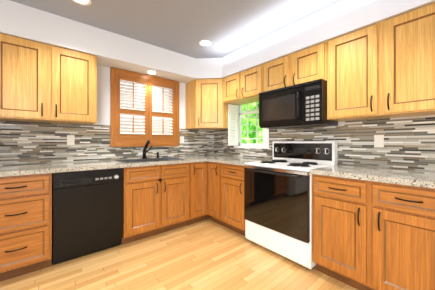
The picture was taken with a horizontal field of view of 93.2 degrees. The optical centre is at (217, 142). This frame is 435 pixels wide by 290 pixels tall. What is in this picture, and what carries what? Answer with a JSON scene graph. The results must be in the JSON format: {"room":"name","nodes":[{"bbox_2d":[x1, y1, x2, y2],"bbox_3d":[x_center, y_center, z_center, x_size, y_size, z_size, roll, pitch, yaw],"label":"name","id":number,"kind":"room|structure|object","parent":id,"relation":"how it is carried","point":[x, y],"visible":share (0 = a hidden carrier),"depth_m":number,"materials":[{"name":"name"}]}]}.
{"room":"kitchen","nodes":[
{"label":"kitchen","id":0,"kind":"room"},
{"bbox_2d":[2,65,200,165],"bbox_3d":[-1.920,-0.070,2.390,5.000,2.440,0.150,0,0,-40],"label":"wall","id":1,"kind":"structure","parent":0,"point":[103,95],"depth_m":2.69,"materials":[{"name":"white paint"}]},
{"bbox_2d":[0,33,96,123],"bbox_3d":[-1.780,-0.603,2.175,0.838,0.761,0.354,0,0,-40],"label":"upper cabinet","id":2,"kind":"object","parent":1,"relation":"attached to","point":[40,82],"visible":1,"depth_m":2.06,"materials":[{"name":"brown wood"}]},
{"bbox_2d":[0,120,213,165],"bbox_3d":[-1.181,0.006,2.903,2.892,0.456,0.006,0,0,-40],"label":"tile backsplash","id":3,"kind":"structure","parent":1,"relation":"attached to","point":[25,142],"depth_m":2.45,"materials":[{"name":"tile"}]},
{"bbox_2d":[67,135,74,144],"bbox_3d":[-1.733,-0.025,2.432,0.072,0.116,0.008,0,0,-40],"label":"electrical outlet","id":4,"kind":"object","parent":3,"relation":"attached to","point":[70,139],"visible":1,"depth_m":2.43,"materials":[{"name":"white plastic"}]},
{"bbox_2d":[110,67,178,146],"bbox_3d":[-1.013,-0.458,3.015,1.006,1.041,0.050,0,0,-40],"label":"window","id":5,"kind":"structure","parent":1,"relation":"in","point":[160,133],"depth_m":2.95,"materials":[{"name":"brown wood"}]},
{"bbox_2d":[186,79,235,129],"bbox_3d":[-0.107,-0.603,3.409,0.608,0.761,0.608,0,0,-40],"label":"upper cabinet","id":6,"kind":"object","parent":1,"relation":"attached to","point":[206,108],"visible":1,"depth_m":3.19,"materials":[{"name":"brown wood"}]},
{"bbox_2d":[10,0,340,58],"bbox_3d":[-0.364,-1.340,0.529,5.000,0.100,5.000,0,0,-40],"label":"ceiling","id":7,"kind":"structure","parent":0,"point":[224,27],"depth_m":2.15,"materials":[{"name":"grey paint"}]},
{"bbox_2d":[72,0,90,5],"bbox_3d":[-1.233,-1.284,1.850,0.170,0.004,0.170,0,0,-40],"label":"recessed light","id":8,"kind":"object","parent":7,"relation":"in","point":[84,2],"visible":1,"depth_m":1.89,"materials":[{"name":"white"}]},
{"bbox_2d":[199,40,211,45],"bbox_3d":[-0.159,-1.284,2.669,0.170,0.004,0.170,0,0,-40],"label":"recessed light","id":9,"kind":"object","parent":7,"relation":"in","point":[205,43],"visible":1,"depth_m":2.66,"materials":[{"name":"white"}]},
{"bbox_2d":[0,0,434,82],"bbox_3d":[-0.364,-1.137,0.529,4.699,0.305,4.699,0,0,-40],"label":"bulkhead","id":10,"kind":"object","parent":7,"relation":"attached to","point":[118,51],"visible":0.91,"depth_m":2.21,"materials":[{"name":"white paint"}]},
{"bbox_2d":[0,218,357,289],"bbox_3d":[-0.364,1.200,0.529,5.000,0.100,5.000,0,0,-40],"label":"floor","id":11,"kind":"structure","parent":0,"point":[208,254],"depth_m":1.86,"materials":[{"name":"brown wood"}]},
{"bbox_2d":[0,173,51,280],"bbox_3d":[-1.846,0.712,1.921,0.455,0.876,0.659,0,0,-40],"label":"base cabinet","id":12,"kind":"object","parent":11,"relation":"on","point":[25,224],"visible":1,"depth_m":1.74,"materials":[{"name":"brown wood"}]},
{"bbox_2d":[52,168,122,264],"bbox_3d":[-1.438,0.716,2.268,0.596,0.868,0.646,0,0,-40],"label":"dishwasher","id":13,"kind":"object","parent":11,"relation":"on","point":[87,212],"visible":0.94,"depth_m":2.03,"materials":[{"name":"black metal"}]},
{"bbox_2d":[121,163,188,244],"bbox_3d":[-0.881,0.712,2.728,0.834,0.876,0.659,0,0,-40],"label":"base cabinet","id":14,"kind":"object","parent":11,"relation":"on","point":[155,199],"visible":0.94,"depth_m":2.46,"materials":[{"name":"brown wood"}]},
{"bbox_2d":[186,161,225,226],"bbox_3d":[-0.126,0.712,3.194,0.913,0.876,0.913,0,0,-40],"label":"base cabinet","id":15,"kind":"object","parent":11,"relation":"on","point":[204,190],"visible":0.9,"depth_m":2.86,"materials":[{"name":"brown wood"}]},
{"bbox_2d":[0,155,233,176],"bbox_3d":[-0.949,0.255,2.678,2.838,0.038,0.649,0,0,-40],"label":"countertop","id":16,"kind":"structure","parent":15,"relation":"on","point":[18,170],"depth_m":2.09,"materials":[{"name":"beige stone"}]},
{"bbox_2d":[115,157,183,162],"bbox_3d":[-0.898,0.318,2.747,0.769,0.176,0.502,0,0,-40],"label":"sink basin","id":17,"kind":"object","parent":16,"relation":"in","point":[145,160],"visible":0.21,"depth_m":2.82,"materials":[{"name":"silver metal"}]},
{"bbox_2d":[142,140,158,158],"bbox_3d":[-0.917,0.100,2.920,0.256,0.258,0.216,0,0,-40],"label":"faucet","id":18,"kind":"object","parent":16,"relation":"on","point":[145,148],"visible":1,"depth_m":2.89,"materials":[{"name":"black metal"}]},
{"bbox_2d":[207,156,272,165],"bbox_3d":[0.331,0.255,2.855,0.646,0.038,0.720,0,0,-40],"label":"countertop","id":19,"kind":"structure","parent":15,"relation":"on","point":[234,160],"depth_m":2.81,"materials":[{"name":"beige stone"}]},
{"bbox_2d":[221,163,245,235],"bbox_3d":[0.410,0.712,2.750,0.659,0.876,0.453,0,0,-40],"label":"base cabinet","id":20,"kind":"object","parent":11,"relation":"on","point":[232,197],"visible":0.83,"depth_m":2.57,"materials":[{"name":"brown wood"}]},
{"bbox_2d":[244,141,337,269],"bbox_3d":[0.770,0.570,2.256,0.686,1.160,0.756,0,0,-40],"label":"range","id":21,"kind":"object","parent":11,"relation":"on","point":[278,203],"visible":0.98,"depth_m":2.07,"materials":[{"name":"white metal"}]},
{"bbox_2d":[312,174,434,289],"bbox_3d":[1.316,0.712,1.667,0.659,0.876,0.838,0,0,-40],"label":"base cabinet","id":22,"kind":"object","parent":11,"relation":"on","point":[370,235],"visible":1,"depth_m":1.46,"materials":[{"name":"brown wood"}]},
{"bbox_2d":[310,164,434,188],"bbox_3d":[1.326,0.255,1.665,0.646,0.038,0.855,0,0,-40],"label":"countertop","id":23,"kind":"structure","parent":22,"relation":"on","point":[420,178],"depth_m":1.55,"materials":[{"name":"beige stone"}]},
{"bbox_3d":[1.544,-0.070,2.027,0.150,2.440,4.850,0,0,-40],"label":"wall","id":24,"kind":"structure","parent":0,"visible":0},
{"bbox_2d":[223,64,262,104],"bbox_3d":[0.430,-0.793,2.965,0.354,0.380,0.758,0,0,-40],"label":"upper cabinet","id":25,"kind":"object","parent":24,"relation":"attached to","point":[244,87],"visible":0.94,"depth_m":2.84,"materials":[{"name":"brown wood"}]},
{"bbox_2d":[228,101,268,148],"bbox_3d":[0.468,-0.378,3.112,0.310,0.945,0.685,0,0,-40],"label":"window","id":26,"kind":"structure","parent":24,"relation":"in","point":[237,125],"depth_m":3.26,"materials":[{"name":"white wood"}]},
{"bbox_2d":[263,42,326,91],"bbox_3d":[0.918,-0.793,2.380,0.354,0.380,0.758,0,0,-40],"label":"upper cabinet","id":27,"kind":"object","parent":24,"relation":"attached to","point":[305,65],"visible":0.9,"depth_m":2.22,"materials":[{"name":"brown wood"}]},
{"bbox_2d":[259,79,337,128],"bbox_3d":[0.884,-0.388,2.351,0.439,0.426,0.752,0,0,-40],"label":"microwave","id":28,"kind":"object","parent":27,"relation":"attached to","point":[302,105],"visible":1,"depth_m":2.16,"materials":[{"name":"black"}]},
{"bbox_2d":[214,115,434,170],"bbox_3d":[0.909,-0.026,2.663,0.006,1.153,3.041,0,0,-40],"label":"tile backsplash","id":29,"kind":"structure","parent":24,"relation":"attached to","point":[409,142],"depth_m":1.98,"materials":[{"name":"tile"}]},
{"bbox_2d":[374,135,383,146],"bbox_3d":[1.513,-0.010,1.929,0.008,0.116,0.072,0,0,-40],"label":"electrical outlet","id":30,"kind":"object","parent":29,"relation":"attached to","point":[378,140],"visible":1,"depth_m":1.93,"materials":[{"name":"white plastic"}]},
{"bbox_2d":[327,3,434,120],"bbox_3d":[1.433,-0.603,1.764,0.354,0.761,0.838,0,0,-40],"label":"upper cabinet","id":31,"kind":"object","parent":24,"relation":"attached to","point":[384,69],"visible":1,"depth_m":1.65,"materials":[{"name":"brown wood"}]},
{"label":"outside","id":32,"kind":"structure","parent":0,"visible":0},
{"bbox_2d":[120,80,168,127],"bbox_3d":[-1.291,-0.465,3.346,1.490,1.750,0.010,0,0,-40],"label":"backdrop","id":33,"kind":"structure","parent":32,"point":[141,101],"depth_m":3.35,"materials":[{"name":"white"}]},
{"bbox_2d":[242,102,262,143],"bbox_3d":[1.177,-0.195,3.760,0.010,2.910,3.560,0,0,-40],"label":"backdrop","id":34,"kind":"structure","parent":32,"point":[251,121],"depth_m":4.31,"materials":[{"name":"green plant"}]}
]}

